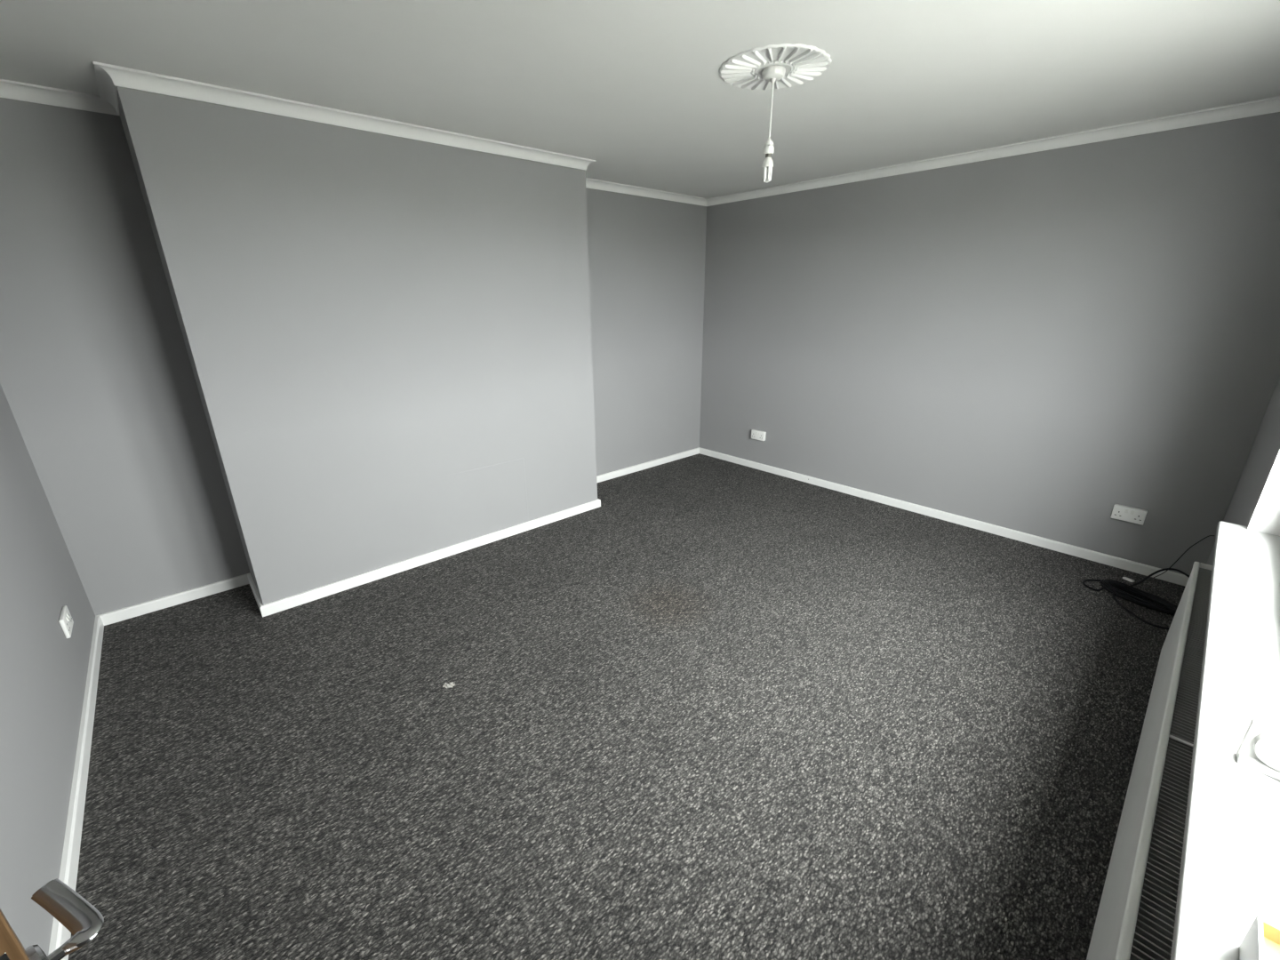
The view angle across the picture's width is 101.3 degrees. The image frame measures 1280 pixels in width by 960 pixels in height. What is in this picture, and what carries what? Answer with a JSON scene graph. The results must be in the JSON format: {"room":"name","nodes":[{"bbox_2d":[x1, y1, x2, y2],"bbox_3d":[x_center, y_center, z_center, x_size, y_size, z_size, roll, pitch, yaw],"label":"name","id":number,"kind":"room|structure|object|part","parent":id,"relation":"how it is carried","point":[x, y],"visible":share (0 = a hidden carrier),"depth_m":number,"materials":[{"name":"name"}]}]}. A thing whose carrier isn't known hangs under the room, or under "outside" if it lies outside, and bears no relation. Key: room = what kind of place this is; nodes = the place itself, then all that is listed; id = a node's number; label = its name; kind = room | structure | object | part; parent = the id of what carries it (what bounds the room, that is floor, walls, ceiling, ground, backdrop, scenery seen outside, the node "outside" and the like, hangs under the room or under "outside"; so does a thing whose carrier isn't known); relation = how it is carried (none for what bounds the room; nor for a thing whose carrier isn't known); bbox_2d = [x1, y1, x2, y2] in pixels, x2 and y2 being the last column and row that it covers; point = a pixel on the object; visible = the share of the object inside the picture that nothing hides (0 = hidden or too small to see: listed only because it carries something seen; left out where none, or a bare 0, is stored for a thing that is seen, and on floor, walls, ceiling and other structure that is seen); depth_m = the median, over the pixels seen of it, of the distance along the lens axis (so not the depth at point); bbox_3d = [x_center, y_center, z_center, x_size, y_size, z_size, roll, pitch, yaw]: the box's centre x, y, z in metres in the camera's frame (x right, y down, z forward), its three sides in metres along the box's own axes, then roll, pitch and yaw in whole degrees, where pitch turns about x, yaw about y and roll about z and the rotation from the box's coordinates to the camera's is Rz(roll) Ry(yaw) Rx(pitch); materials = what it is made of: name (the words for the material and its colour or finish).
{"room":"empty living room","nodes":[
{"label":"empty living room","id":0,"kind":"room"},
{"bbox_2d":[0,383,95,956],"bbox_3d":[-1.454,0.116,0.835,0.100,2.400,4.066,-17,25,-39],"label":"wall","id":1,"kind":"structure","parent":0,"point":[44,672],"depth_m":1.72,"materials":[{"name":"grey paint"}]},
{"bbox_2d":[58,605,73,638],"bbox_3d":[-2.361,0.583,2.165,0.019,0.086,0.146,-17,25,-39],"label":"wall socket","id":2,"kind":"object","parent":1,"relation":"attached to","point":[66,621],"visible":1,"depth_m":2.14,"materials":[{"name":"white plastic"}]},
{"bbox_2d":[48,616,103,959],"bbox_3d":[-2.057,0.971,1.945,0.018,0.060,2.111,-17,25,-39],"label":"baseboard","id":3,"kind":"structure","parent":1,"relation":"attached to","point":[60,934],"depth_m":1.75,"materials":[{"name":"white paint"}]},
{"bbox_2d":[0,878,103,959],"bbox_3d":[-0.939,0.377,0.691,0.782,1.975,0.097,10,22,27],"label":"door handle","id":4,"kind":"object","parent":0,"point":[73,911],"depth_m":0.62,"materials":[{"name":"silver metal"}]},
{"bbox_3d":[-0.618,0.535,0.525,0.002,0.160,0.022,10,22,27],"label":"latch plate","id":5,"kind":"part","parent":4,"relation":"part of","materials":[{"name":"silver metal"}]},
{"bbox_2d":[0,97,706,615],"bbox_3d":[-1.164,-0.909,3.756,4.680,2.400,0.140,-17,25,-39],"label":"wall","id":6,"kind":"structure","parent":0,"point":[98,381],"depth_m":2.59,"materials":[{"name":"grey paint"}]},
{"bbox_2d":[0,79,118,115],"bbox_3d":[-2.530,-1.559,2.095,0.650,0.055,0.049,-17,25,-39],"label":"trim","id":7,"kind":"structure","parent":6,"relation":"attached to","point":[12,90],"depth_m":2.18,"materials":[{"name":"white paint"}]},
{"bbox_2d":[96,572,249,625],"bbox_3d":[-2.523,0.647,2.880,0.650,0.060,0.018,-17,25,-39],"label":"baseboard","id":8,"kind":"structure","parent":6,"relation":"attached to","point":[180,597],"depth_m":2.85,"materials":[{"name":"white paint"}]},
{"bbox_2d":[585,177,707,206],"bbox_3d":[-0.009,-2.329,4.236,1.716,0.055,0.049,-17,25,-39],"label":"trim","id":9,"kind":"structure","parent":6,"relation":"attached to","point":[590,183],"depth_m":4.27,"materials":[{"name":"white paint"}]},
{"bbox_2d":[596,447,699,482],"bbox_3d":[-0.002,-0.122,5.021,1.717,0.060,0.018,-17,25,-39],"label":"baseboard","id":10,"kind":"structure","parent":6,"relation":"attached to","point":[671,458],"depth_m":5.06,"materials":[{"name":"white paint"}]},
{"bbox_2d":[116,86,597,604],"bbox_3d":[-1.320,-0.727,3.239,2.211,2.400,0.464,-17,25,-39],"label":"wall","id":11,"kind":"structure","parent":0,"point":[388,340],"depth_m":2.81,"materials":[{"name":"grey paint"}]},
{"bbox_2d":[93,64,119,115],"bbox_3d":[-2.151,-1.572,2.122,0.049,0.055,0.512,-17,25,-39],"label":"trim","id":12,"kind":"structure","parent":11,"relation":"attached to","point":[108,91],"depth_m":2.10,"materials":[{"name":"white paint"}]},
{"bbox_2d":[247,573,263,613],"bbox_3d":[-2.133,0.632,2.917,0.018,0.060,0.481,-17,25,-39],"label":"baseboard","id":13,"kind":"structure","parent":11,"relation":"attached to","point":[260,604],"depth_m":2.89,"materials":[{"name":"white paint"}]},
{"bbox_2d":[93,61,595,170],"bbox_3d":[-1.157,-1.772,2.672,2.310,0.055,0.049,-17,25,-39],"label":"trim","id":14,"kind":"structure","parent":11,"relation":"attached to","point":[122,76],"depth_m":2.40,"materials":[{"name":"white paint"}]},
{"bbox_2d":[260,499,600,616],"bbox_3d":[-1.151,0.435,3.457,2.247,0.060,0.018,-17,25,-39],"label":"baseboard","id":15,"kind":"structure","parent":11,"relation":"attached to","point":[292,601],"depth_m":3.24,"materials":[{"name":"white paint"}]},
{"bbox_2d":[68,453,1185,959],"bbox_3d":[-0.249,0.908,2.356,6.190,0.120,4.206,-17,25,-39],"label":"floor","id":16,"kind":"structure","parent":0,"point":[714,708],"depth_m":1.94,"materials":[{"name":"grey carpet"}]},
{"bbox_2d":[442,681,455,688],"bbox_3d":[-0.819,0.881,2.250,0.049,0.011,0.032,-5,20,-13],"label":"paper scrap","id":17,"kind":"object","parent":16,"relation":"on","point":[446,685],"visible":1,"depth_m":2.25,"materials":[{"name":"white paper"}]},
{"bbox_2d":[1082,568,1189,629],"bbox_3d":[2.699,0.585,2.861,0.580,0.116,0.431,-17,25,-39],"label":"cable","id":18,"kind":"object","parent":16,"relation":"on","point":[1170,608],"visible":0.92,"depth_m":2.85,"materials":[{"name":"black plastic"}]},
{"bbox_2d":[0,0,1279,198],"bbox_3d":[-0.268,-1.470,1.524,6.190,0.120,4.206,-17,25,-39],"label":"ceiling","id":19,"kind":"structure","parent":0,"point":[636,89],"depth_m":1.98,"materials":[{"name":"white paint"}]},
{"bbox_2d":[719,43,831,90],"bbox_3d":[0.516,-1.580,2.025,0.420,0.015,0.420,-17,25,-39],"label":"ceiling medallion","id":20,"kind":"object","parent":19,"relation":"attached to","point":[803,63],"visible":0.91,"depth_m":1.98,"materials":[{"name":"white paint"}]},
{"bbox_2d":[761,65,785,183],"bbox_3d":[0.517,-1.400,2.088,0.090,0.383,0.090,-17,25,-39],"label":"pendant lamp","id":21,"kind":"object","parent":20,"relation":"hanging from","point":[772,74],"visible":1,"depth_m":2.09,"materials":[{"name":"white plastic"}]},
{"bbox_3d":[0.518,-1.286,2.128,0.045,0.036,0.045,-17,25,-39],"label":"bulb","id":22,"kind":"part","parent":21,"relation":"part of","materials":[{"name":"white plastic"}]},
{"bbox_3d":[0.517,-1.455,2.070,0.007,0.189,0.007,-7,20,-18],"label":"flex cord","id":23,"kind":"part","parent":21,"relation":"part of","materials":[{"name":"white plastic"}]},
{"bbox_2d":[699,112,1279,575],"bbox_3d":[1.987,-0.966,3.847,0.140,2.400,4.206,-17,25,-39],"label":"wall","id":24,"kind":"structure","parent":0,"point":[1041,343],"depth_m":3.28,"materials":[{"name":"grey paint"}]},
{"bbox_2d":[751,429,766,440],"bbox_3d":[1.111,-0.421,4.934,0.037,0.086,0.146,-17,25,-39],"label":"wall socket","id":25,"kind":"object","parent":24,"relation":"attached to","point":[757,435],"visible":1,"depth_m":4.92,"materials":[{"name":"white plastic"}]},
{"bbox_2d":[699,447,1188,586],"bbox_3d":[1.873,0.133,4.250,0.018,0.060,3.735,-17,25,-39],"label":"baseboard","id":26,"kind":"structure","parent":24,"relation":"attached to","point":[1172,577],"depth_m":3.71,"materials":[{"name":"white paint"}]},
{"bbox_2d":[706,96,1279,206],"bbox_3d":[1.845,-2.074,3.467,0.049,0.055,3.735,-17,25,-39],"label":"trim","id":27,"kind":"structure","parent":24,"relation":"attached to","point":[1268,105],"depth_m":3.00,"materials":[{"name":"white paint"}]},
{"bbox_2d":[1110,504,1147,525],"bbox_3d":[2.872,0.202,3.085,0.035,0.086,0.146,-17,25,-39],"label":"wall socket","id":28,"kind":"object","parent":24,"relation":"attached to","point":[1120,512],"visible":1,"depth_m":3.08,"materials":[{"name":"white plastic"}]},
{"bbox_2d":[1153,535,1214,577],"bbox_3d":[3.049,0.427,2.953,0.176,0.308,0.038,10,22,28],"label":"lead","id":29,"kind":"object","parent":24,"relation":"attached to","point":[1209,535],"visible":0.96,"depth_m":2.95,"materials":[{"name":"black rubber"}]},
{"bbox_2d":[1206,376,1279,565],"bbox_3d":[1.466,0.035,0.999,4.681,2.400,0.200,-17,25,-40],"label":"wall","id":30,"kind":"structure","parent":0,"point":[1266,446],"depth_m":2.26,"materials":[{"name":"grey paint"}]},
{"bbox_2d":[1086,561,1212,959],"bbox_3d":[1.419,0.821,1.429,2.398,0.434,0.087,-17,25,-40],"label":"radiator","id":31,"kind":"object","parent":30,"relation":"attached to","point":[1135,919],"visible":0.86,"depth_m":1.21,"materials":[{"name":"metal"}]},
{"bbox_3d":[1.394,0.617,1.385,2.398,0.021,0.016,-17,25,-40],"label":"rail","id":32,"kind":"part","parent":31,"relation":"part of","materials":[{"name":"metal"}]},
{"bbox_3d":[2.300,0.543,2.189,0.006,0.423,0.051,-17,25,-39],"label":"panel","id":33,"kind":"part","parent":31,"relation":"part of","materials":[{"name":"white metal"}]},
{"bbox_2d":[1170,448,1279,959],"bbox_3d":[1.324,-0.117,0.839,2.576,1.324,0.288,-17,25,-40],"label":"windowsill","id":34,"kind":"structure","parent":30,"relation":"attached to","point":[1229,874],"depth_m":0.96,"materials":[{"name":"white plastic"}]},
{"bbox_2d":[1236,717,1279,780],"bbox_3d":[1.127,0.481,0.922,0.038,0.087,0.088,-17,25,-39],"label":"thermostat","id":35,"kind":"object","parent":34,"relation":"on","point":[1259,750],"visible":1,"depth_m":0.93,"materials":[{"name":"white plastic"}]},
{"bbox_2d":[1239,913,1279,959],"bbox_3d":[0.758,0.608,0.604,0.150,0.064,0.078,-18,26,-40],"label":"carton","id":36,"kind":"object","parent":34,"relation":"on","point":[1261,941],"visible":1,"depth_m":0.66,"materials":[{"name":"white cardboard"}]}
]}

